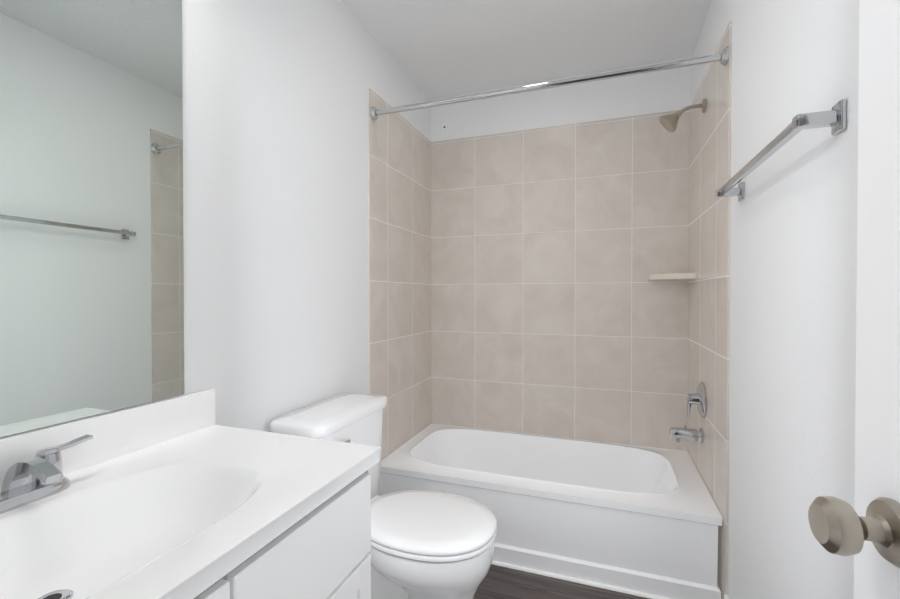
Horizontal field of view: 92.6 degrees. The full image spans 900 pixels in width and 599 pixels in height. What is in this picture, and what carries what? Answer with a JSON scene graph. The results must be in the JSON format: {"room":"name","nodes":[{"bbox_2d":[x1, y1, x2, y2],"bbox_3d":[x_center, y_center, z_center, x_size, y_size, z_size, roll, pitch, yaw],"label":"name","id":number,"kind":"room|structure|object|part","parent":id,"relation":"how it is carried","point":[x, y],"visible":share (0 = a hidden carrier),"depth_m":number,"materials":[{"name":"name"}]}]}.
{"room":"bathroom","nodes":[
{"label":"bathroom","id":0,"kind":"room"},
{"bbox_2d":[0,0,430,438],"bbox_3d":[-0.869,-0.048,0.964,0.120,2.490,4.288,0,1,20],"label":"wall","id":1,"kind":"structure","parent":0,"point":[275,93],"depth_m":1.51,"materials":[{"name":"white paint"}]},
{"bbox_2d":[0,0,183,437],"bbox_3d":[-0.854,-0.288,0.809,0.008,1.099,0.762,0,1,20],"label":"mirror","id":2,"kind":"object","parent":1,"relation":"attached to","point":[91,229],"visible":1,"depth_m":0.95,"materials":[{"name":"clear glass"}]},
{"bbox_2d":[368,88,430,459],"bbox_3d":[-0.259,0.075,2.475,0.008,2.212,0.793,0,1,20],"label":"wall tile","id":3,"kind":"structure","parent":1,"relation":"attached to","point":[399,261],"depth_m":2.40,"materials":[{"name":"beige tile"}]},
{"bbox_2d":[341,0,711,99],"bbox_3d":[-0.067,-1.341,0.757,2.120,0.100,4.468,0,1,20],"label":"ceiling","id":4,"kind":"structure","parent":0,"point":[437,49],"depth_m":2.13,"materials":[{"name":"white paint"}]},
{"bbox_2d":[431,57,690,141],"bbox_3d":[0.607,-0.065,2.647,1.520,2.490,0.120,0,1,20],"label":"wall","id":5,"kind":"structure","parent":0,"point":[667,90],"depth_m":2.54,"materials":[{"name":"white paint"}]},
{"bbox_2d":[431,110,689,451],"bbox_3d":[0.586,-0.076,2.587,1.504,1.912,0.008,0,1,20],"label":"wall tile","id":6,"kind":"structure","parent":5,"relation":"attached to","point":[555,312],"depth_m":2.55,"materials":[{"name":"beige tile"}]},
{"bbox_2d":[648,273,695,279],"bbox_3d":[1.163,-0.120,2.268,0.200,0.028,0.200,0,1,20],"label":"corner shelf","id":7,"kind":"object","parent":5,"relation":"attached to","point":[679,276],"visible":0.98,"depth_m":2.21,"materials":[{"name":"beige ceramic"}]},
{"bbox_2d":[474,564,648,598],"bbox_3d":[-0.067,1.249,0.784,2.120,0.100,4.468,0,1,20],"label":"floor","id":8,"kind":"structure","parent":0,"point":[499,582],"depth_m":1.77,"materials":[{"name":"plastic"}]},
{"bbox_2d":[0,389,380,598],"bbox_3d":[-0.582,0.732,0.756,0.560,0.935,0.870,0,1,20],"label":"bathroom vanity","id":9,"kind":"object","parent":8,"relation":"on","point":[182,497],"visible":1,"depth_m":0.85,"materials":[{"name":"white paint"}]},
{"bbox_2d":[0,434,93,527],"bbox_3d":[-0.746,0.326,0.762,0.145,0.087,0.246,0,1,20],"label":"faucet","id":10,"kind":"object","parent":9,"relation":"on","point":[49,489],"depth_m":0.78,"materials":[{"name":"silver metal"}]},
{"bbox_2d":[270,392,496,598],"bbox_3d":[-0.196,0.798,1.544,0.732,0.786,0.480,0,1,20],"label":"toilet","id":11,"kind":"object","parent":8,"relation":"on","point":[427,544],"visible":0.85,"depth_m":1.42,"materials":[{"name":"white ceramic"}]},
{"bbox_3d":[-0.433,0.603,1.628,0.228,0.398,0.480,0,1,20],"label":"tank","id":12,"kind":"part","parent":11,"relation":"part of","materials":[{"name":"white ceramic"}]},
{"bbox_3d":[-0.087,0.773,1.505,0.501,0.053,0.382,0,1,20],"label":"seat","id":13,"kind":"part","parent":11,"relation":"part of","materials":[{"name":"white plastic"}]},
{"bbox_2d":[378,382,722,598],"bbox_3d":[0.458,0.780,2.237,1.500,0.807,0.749,0,1,20],"label":"bathtub","id":14,"kind":"object","parent":8,"relation":"on","point":[645,519],"visible":0.88,"depth_m":1.91,"materials":[{"name":"white ceramic"}]},
{"bbox_2d":[491,560,669,598],"bbox_3d":[0.330,1.188,1.888,1.500,0.020,0.020,0,1,20],"label":"baseboard","id":15,"kind":"structure","parent":14,"relation":"attached to","point":[603,586],"depth_m":1.80,"materials":[{"name":"white paint"}]},
{"bbox_2d":[691,0,858,598],"bbox_3d":[0.945,-0.050,1.162,0.120,2.490,2.688,0,1,20],"label":"wall","id":16,"kind":"structure","parent":0,"point":[793,294],"depth_m":1.08,"materials":[{"name":"white paint"}]},
{"bbox_2d":[688,21,731,598],"bbox_3d":[1.164,0.081,1.964,0.008,2.212,0.793,0,1,20],"label":"wall tile","id":17,"kind":"structure","parent":16,"relation":"attached to","point":[709,254],"depth_m":1.81,"materials":[{"name":"beige tile"}]},
{"bbox_2d":[370,47,728,119],"bbox_3d":[0.328,-0.912,1.862,1.502,0.064,0.064,0,1,20],"label":"rail","id":18,"kind":"object","parent":17,"relation":"attached to","point":[722,57],"visible":1,"depth_m":1.80,"materials":[{"name":"silver metal"}]},
{"bbox_2d":[659,98,705,131],"bbox_3d":[1.073,-0.848,1.990,0.188,0.132,0.096,0,1,20],"label":"shower head","id":19,"kind":"object","parent":17,"relation":"attached to","point":[669,122],"visible":1,"depth_m":1.98},
{"bbox_2d":[669,424,703,443],"bbox_3d":[1.101,0.626,2.007,0.135,0.080,0.068,0,1,20],"label":"faucet","id":20,"kind":"object","parent":17,"relation":"attached to","point":[677,433],"depth_m":1.99,"materials":[{"name":"silver metal"}]},
{"bbox_2d":[686,382,706,418],"bbox_3d":[1.132,0.464,1.994,0.069,0.169,0.164,0,1,20],"label":"handle","id":21,"kind":"object","parent":17,"relation":"attached to","point":[699,398],"depth_m":1.97,"materials":[{"name":"silver metal"}]},
{"bbox_2d":[716,99,846,200],"bbox_3d":[0.838,-0.360,1.156,0.078,0.058,0.680,0,1,20],"label":"towel rail","id":22,"kind":"object","parent":16,"relation":"attached to","point":[834,118],"visible":1,"depth_m":0.90,"materials":[{"name":"silver metal"}]},
{"bbox_2d":[808,0,899,598],"bbox_3d":[0.428,0.184,0.220,0.177,2.030,0.610,0,1,15],"label":"door","id":23,"kind":"structure","parent":16,"relation":"in","point":[865,531],"depth_m":0.48,"materials":[{"name":"white paint"}]},
{"bbox_3d":[0.489,0.247,0.452,0.177,0.067,0.067,0,1,15],"label":"knob","id":24,"kind":"part","parent":23,"relation":"part of","materials":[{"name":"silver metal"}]}
]}

